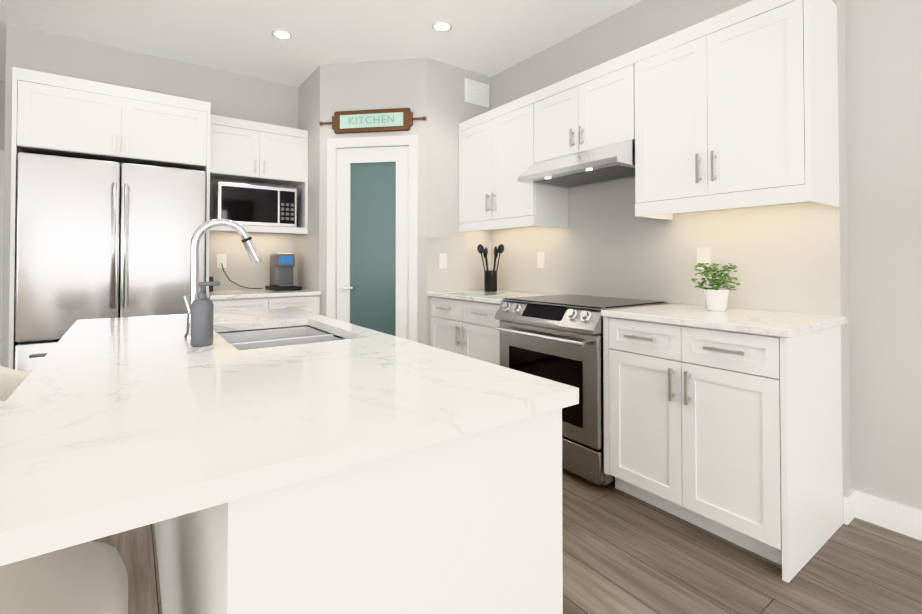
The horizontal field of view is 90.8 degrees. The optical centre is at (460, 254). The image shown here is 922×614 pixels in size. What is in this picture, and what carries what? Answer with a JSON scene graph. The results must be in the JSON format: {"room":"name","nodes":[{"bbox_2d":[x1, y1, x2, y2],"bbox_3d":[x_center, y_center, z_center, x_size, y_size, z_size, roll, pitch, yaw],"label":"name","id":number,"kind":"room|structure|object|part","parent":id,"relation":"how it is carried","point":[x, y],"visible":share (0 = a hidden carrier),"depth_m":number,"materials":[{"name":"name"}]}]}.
{"room":"kitchen","nodes":[
{"label":"kitchen","id":0,"kind":"room"},
{"bbox_2d":[0,0,640,86],"bbox_3d":[-0.824,-1.677,-0.362,7.500,0.100,11.460,1,-1,-36],"label":"ceiling","id":1,"kind":"structure","parent":0,"point":[490,38],"depth_m":3.17,"materials":[{"name":"paint"}]},
{"bbox_2d":[271,30,292,39],"bbox_3d":[-1.276,-1.573,3.246,0.141,0.005,0.144,1,-1,-36],"label":"recessed light","id":2,"kind":"object","parent":1,"relation":"in","point":[291,36],"depth_m":3.23,"materials":[{"name":"white"}]},
{"bbox_2d":[274,32,289,38],"bbox_3d":[-1.279,-1.573,3.251,0.103,0.003,0.103,-1,-1,45],"label":"disc","id":3,"kind":"object","parent":2,"relation":"attached to","point":[283,35],"depth_m":3.26,"materials":[{"name":"white plastic"}]},
{"bbox_2d":[432,21,451,31],"bbox_3d":[-0.129,-1.575,3.129,0.141,0.005,0.140,1,-1,-36],"label":"recessed light","id":4,"kind":"object","parent":1,"relation":"in","point":[433,27],"depth_m":3.12,"materials":[{"name":"white"}]},
{"bbox_2d":[435,23,449,30],"bbox_3d":[-0.131,-1.575,3.135,0.103,0.003,0.103,-1,-1,45],"label":"disc","id":5,"kind":"object","parent":4,"relation":"attached to","point":[438,26],"depth_m":3.13,"materials":[{"name":"white plastic"}]},
{"bbox_2d":[319,57,426,344],"bbox_3d":[-0.709,-0.178,3.715,0.905,2.780,0.100,0,-1,9],"label":"wall","id":6,"kind":"structure","parent":0,"point":[384,84],"depth_m":3.67,"materials":[{"name":"paint"}]},
{"bbox_2d":[326,135,417,341],"bbox_3d":[-0.710,0.131,3.702,0.760,2.160,0.116,0,-1,9],"label":"door frame","id":7,"kind":"structure","parent":6,"relation":"attached to","point":[411,141],"depth_m":3.66,"materials":[{"name":"white wood"}]},
{"bbox_2d":[319,108,425,133],"bbox_3d":[-0.720,-1.079,3.662,0.902,0.180,0.027,0,-1,9],"label":"kitchen sign","id":8,"kind":"object","parent":6,"relation":"attached to","point":[379,120],"visible":1,"depth_m":3.65,"materials":[{"name":"brown wood"}]},
{"bbox_2d":[337,146,408,339],"bbox_3d":[-0.712,0.166,3.684,0.464,2.074,0.468,1,-1,-36],"label":"pantry door","id":9,"kind":"structure","parent":6,"relation":"in","point":[372,238],"depth_m":3.69,"materials":[{"name":"white wood"}]},
{"bbox_3d":[-0.712,0.105,3.692,0.281,1.712,0.281,1,-1,-36],"label":"glass","id":10,"kind":"part","parent":9,"relation":"part of","materials":[{"name":"teal glass"}]},
{"bbox_3d":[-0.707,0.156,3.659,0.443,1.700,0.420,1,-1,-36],"label":"handle","id":11,"kind":"part","parent":9,"relation":"part of","materials":[{"name":"silver metal"}]},
{"bbox_2d":[0,0,921,509],"bbox_3d":[-0.816,-0.237,-0.377,7.360,2.780,11.300,1,-1,-36],"label":"wall","id":12,"kind":"structure","parent":0,"point":[854,258],"depth_m":2.57,"materials":[{"name":"paint"}]},
{"bbox_2d":[0,150,3,365],"bbox_3d":[-4.446,0.138,3.804,0.980,2.150,0.016,1,-1,-36],"label":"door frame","id":13,"kind":"structure","parent":12,"relation":"attached to","point":[1,205],"depth_m":4.05,"materials":[{"name":"white"}]},
{"bbox_2d":[217,254,225,267],"bbox_3d":[-2.024,0.053,3.843,0.072,0.120,0.009,1,-1,-36],"label":"outlet","id":14,"kind":"object","parent":12,"relation":"attached to","point":[221,258],"visible":1,"depth_m":3.84,"materials":[{"name":"white plastic"}]},
{"bbox_2d":[209,114,307,234],"bbox_3d":[-1.740,-0.639,3.857,0.791,0.905,0.332,1,-1,-36],"label":"upper cabinet","id":15,"kind":"object","parent":12,"relation":"attached to","point":[241,150],"visible":0.9,"depth_m":3.77,"materials":[{"name":"white wood"}]},
{"bbox_2d":[213,182,296,226],"bbox_3d":[-1.747,-0.407,3.873,0.615,0.338,0.256,1,-1,-36],"label":"microwave","id":16,"kind":"object","parent":15,"relation":"in","point":[249,204],"visible":0.81,"depth_m":3.76,"materials":[{"name":"silver metal"}]},
{"bbox_2d":[439,254,446,268],"bbox_3d":[-0.143,0.051,3.678,0.072,0.120,0.010,1,-1,-36],"label":"light switch","id":17,"kind":"object","parent":12,"relation":"attached to","point":[442,261],"visible":1,"depth_m":3.67,"materials":[{"name":"white plastic"}]},
{"bbox_2d":[465,78,488,107],"bbox_3d":[0.141,-1.386,3.898,0.260,0.200,0.020,1,-1,-36],"label":"air vent","id":18,"kind":"object","parent":12,"relation":"in","point":[476,93],"visible":1,"depth_m":3.89,"materials":[{"name":"white"}]},
{"bbox_2d":[459,90,567,227],"bbox_3d":[0.396,-0.679,3.510,0.348,0.836,0.930,1,-1,-36],"label":"upper cabinet","id":19,"kind":"object","parent":12,"relation":"attached to","point":[497,145],"depth_m":3.33,"materials":[{"name":"white wood"}]},
{"bbox_2d":[537,252,543,267],"bbox_3d":[0.613,0.041,3.492,0.010,0.120,0.072,1,-1,-36],"label":"light switch","id":20,"kind":"object","parent":12,"relation":"attached to","point":[540,259],"visible":1,"depth_m":3.49,"materials":[{"name":"white plastic"}]},
{"bbox_2d":[539,57,618,161],"bbox_3d":[0.857,-0.864,2.879,0.348,0.485,0.762,1,-1,-36],"label":"upper cabinet","id":21,"kind":"object","parent":12,"relation":"attached to","point":[579,112],"depth_m":2.76,"materials":[{"name":"white wood"}]},
{"bbox_2d":[518,140,634,188],"bbox_3d":[0.796,-0.548,2.830,0.496,0.141,0.752,1,-1,-36],"label":"range hood","id":22,"kind":"object","parent":21,"relation":"attached to","point":[608,163],"visible":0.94,"depth_m":2.70,"materials":[{"name":"silver metal"}]},
{"bbox_2d":[697,248,709,269],"bbox_3d":[1.334,0.021,2.503,0.009,0.120,0.072,1,-1,-36],"label":"electrical outlet","id":23,"kind":"object","parent":12,"relation":"attached to","point":[703,255],"visible":0.71,"depth_m":2.50,"materials":[{"name":"white plastic"}]},
{"bbox_2d":[619,0,838,211],"bbox_3d":[1.295,-0.697,2.275,0.350,0.836,0.852,1,-1,-36],"label":"upper cabinet","id":24,"kind":"object","parent":12,"relation":"attached to","point":[736,107],"depth_m":2.05,"materials":[{"name":"white wood"}]},
{"bbox_2d":[845,488,921,540],"bbox_3d":[3.535,1.093,-0.357,0.040,0.120,5.999,1,-1,-36],"label":"baseboard","id":25,"kind":"structure","parent":12,"relation":"attached to","point":[891,515],"depth_m":1.98,"materials":[{"name":"white wood"}]},
{"bbox_2d":[92,468,921,613],"bbox_3d":[-0.824,1.202,-0.404,7.500,0.100,11.460,1,-1,-36],"label":"floor","id":26,"kind":"structure","parent":0,"point":[624,552],"depth_m":1.71,"materials":[{"name":"brown wood"}]},
{"bbox_2d":[0,366,30,406],"bbox_3d":[-1.551,0.714,1.511,0.501,0.929,0.490,1,-1,-36],"label":"bar stool","id":27,"kind":"object","parent":26,"relation":"on","point":[11,380],"visible":0.04,"depth_m":1.67,"materials":[{"name":"beige leather"}]},
{"bbox_2d":[0,541,127,613],"bbox_3d":[-0.749,0.701,0.598,0.501,0.929,0.490,1,-1,-36],"label":"bar stool","id":28,"kind":"object","parent":26,"relation":"on","point":[89,577],"visible":0.58,"depth_m":0.72,"materials":[{"name":"beige fabric"}]},
{"bbox_2d":[8,67,210,368],"bbox_3d":[-2.392,0.051,3.193,1.030,2.305,0.622,1,-1,-36],"label":"surround","id":29,"kind":"object","parent":26,"relation":"on","point":[57,115],"visible":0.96,"depth_m":2.93,"materials":[{"name":"white wood"}]},
{"bbox_2d":[14,152,205,371],"bbox_3d":[-2.364,0.297,3.151,0.970,1.788,0.661,1,-1,-36],"label":"fridge","id":30,"kind":"object","parent":26,"relation":"on","point":[97,239],"visible":0.69,"depth_m":2.87,"materials":[{"name":"grey metal"}]},
{"bbox_2d":[209,289,320,314],"bbox_3d":[-1.643,0.754,3.704,0.791,0.914,0.662,1,-1,-36],"label":"base cabinet","id":31,"kind":"object","parent":26,"relation":"on","point":[255,299],"visible":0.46,"depth_m":3.49,"materials":[{"name":"white wood"}]},
{"bbox_2d":[209,289,320,299],"bbox_3d":[-1.647,0.313,3.716,0.791,0.030,0.648,1,-1,-36],"label":"countertop","id":32,"kind":"structure","parent":31,"relation":"on","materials":[{"name":"stone"}]},
{"bbox_2d":[209,263,261,291],"bbox_3d":[-1.904,0.185,3.829,0.440,0.228,0.151,1,-1,-36],"label":"cord","id":33,"kind":"object","parent":32,"relation":"on","point":[210,287],"visible":0.69,"depth_m":3.81,"materials":[{"name":"grey plastic"}]},
{"bbox_2d":[265,253,301,290],"bbox_3d":[-1.531,0.143,3.921,0.230,0.314,0.300,1,-1,-36],"label":"coffee maker","id":34,"kind":"object","parent":32,"relation":"on","point":[282,265],"visible":1,"depth_m":3.87,"materials":[{"name":"grey plastic"}]},
{"bbox_3d":[-1.543,-0.007,3.939,0.150,0.014,0.230,1,-1,-36],"label":"lid","id":35,"kind":"part","parent":34,"relation":"part of","materials":[{"name":"silver metal"}]},
{"bbox_2d":[265,286,301,290],"bbox_3d":[-1.531,0.285,3.919,0.230,0.030,0.300,1,-1,-36],"label":"tray","id":36,"kind":"object","parent":32,"relation":"on","point":[274,288],"depth_m":3.81,"materials":[{"name":"grey plastic"}]},
{"bbox_2d":[155,412,562,613],"bbox_3d":[-0.578,0.737,1.445,0.585,0.883,1.830,1,-1,-36],"label":"kitchen island","id":37,"kind":"object","parent":26,"relation":"on","point":[473,525],"depth_m":0.70,"materials":[{"name":"wood"}]},
{"bbox_2d":[0,308,578,565],"bbox_3d":[-0.681,0.279,1.380,0.876,0.030,1.885,1,-1,-36],"label":"island countertop","id":38,"kind":"structure","parent":37,"relation":"on","point":[125,424],"depth_m":0.73,"materials":[{"name":"white stone"}]},
{"bbox_2d":[190,281,219,346],"bbox_3d":[-0.748,0.171,1.330,0.074,0.183,0.058,1,-1,-36],"label":"soap dispenser","id":39,"kind":"object","parent":38,"relation":"on","point":[201,333],"visible":1,"depth_m":1.30,"materials":[{"name":"grey"}]},
{"bbox_2d":[184,219,261,338],"bbox_3d":[-0.788,0.073,1.512,0.229,0.384,0.082,1,-1,-36],"label":"faucet","id":40,"kind":"object","parent":38,"relation":"on","point":[247,242],"visible":0.75,"depth_m":1.45,"materials":[{"name":"silver metal"}]},
{"bbox_2d":[220,320,339,347],"bbox_3d":[-0.633,0.399,1.596,0.400,0.227,0.630,1,-1,-36],"label":"sink","id":41,"kind":"object","parent":38,"relation":"in","point":[256,335],"depth_m":1.82,"materials":[{"name":"silver metal"}]},
{"bbox_2d":[428,290,557,365],"bbox_3d":[0.251,0.750,3.423,0.662,0.914,0.866,1,-1,-36],"label":"base cabinet","id":42,"kind":"object","parent":26,"relation":"on","point":[466,325],"visible":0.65,"depth_m":3.22,"materials":[{"name":"white wood"}]},
{"bbox_2d":[428,290,557,303],"bbox_3d":[0.256,0.308,3.433,0.648,0.030,0.866,1,-1,-36],"label":"countertop","id":43,"kind":"structure","parent":42,"relation":"on","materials":[{"name":"stone"}]},
{"bbox_2d":[448,291,513,296],"bbox_3d":[0.141,0.289,3.381,0.300,0.006,0.420,1,-1,-36],"label":"board","id":44,"kind":"object","parent":43,"relation":"on","point":[478,293],"visible":0.98,"depth_m":3.35,"materials":[{"name":"grey"}]},
{"bbox_2d":[477,244,503,291],"bbox_3d":[0.240,0.105,3.672,0.212,0.383,0.215,1,-1,-36],"label":"utensil holder","id":45,"kind":"object","parent":43,"relation":"on","point":[490,280],"visible":1,"depth_m":3.63,"materials":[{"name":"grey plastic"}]},
{"bbox_2d":[495,294,667,484],"bbox_3d":[0.698,0.720,2.740,0.707,0.895,0.752,1,-1,-36],"label":"range","id":46,"kind":"object","parent":26,"relation":"on","point":[557,338],"visible":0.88,"depth_m":2.42,"materials":[{"name":"silver metal"}]},
{"bbox_3d":[0.718,0.586,2.757,0.641,0.624,0.740,1,-1,-36],"label":"glass","id":47,"kind":"part","parent":46,"relation":"part of","materials":[{"name":"black glass"}]},
{"bbox_2d":[601,303,845,582],"bbox_3d":[1.193,0.732,2.129,0.662,0.914,0.808,1,-1,-36],"label":"base cabinet","id":48,"kind":"object","parent":26,"relation":"on","point":[727,424],"visible":1,"depth_m":1.87,"materials":[{"name":"white wood"}]},
{"bbox_2d":[601,303,845,337],"bbox_3d":[1.199,0.290,2.139,0.648,0.030,0.808,1,-1,-36],"label":"countertop","id":49,"kind":"structure","parent":48,"relation":"on","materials":[{"name":"stone"}]},
{"bbox_2d":[691,263,739,310],"bbox_3d":[1.270,0.157,2.262,0.214,0.238,0.209,1,-1,-36],"label":"plant","id":50,"kind":"object","parent":49,"relation":"on","point":[716,298],"visible":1,"depth_m":2.23,"materials":[{"name":"green plant"}]},
{"bbox_3d":[1.268,0.224,2.260,0.114,0.104,0.114,1,-1,-36],"label":"pot","id":51,"kind":"part","parent":50,"relation":"part of","materials":[{"name":"white ceramic"}]}
]}

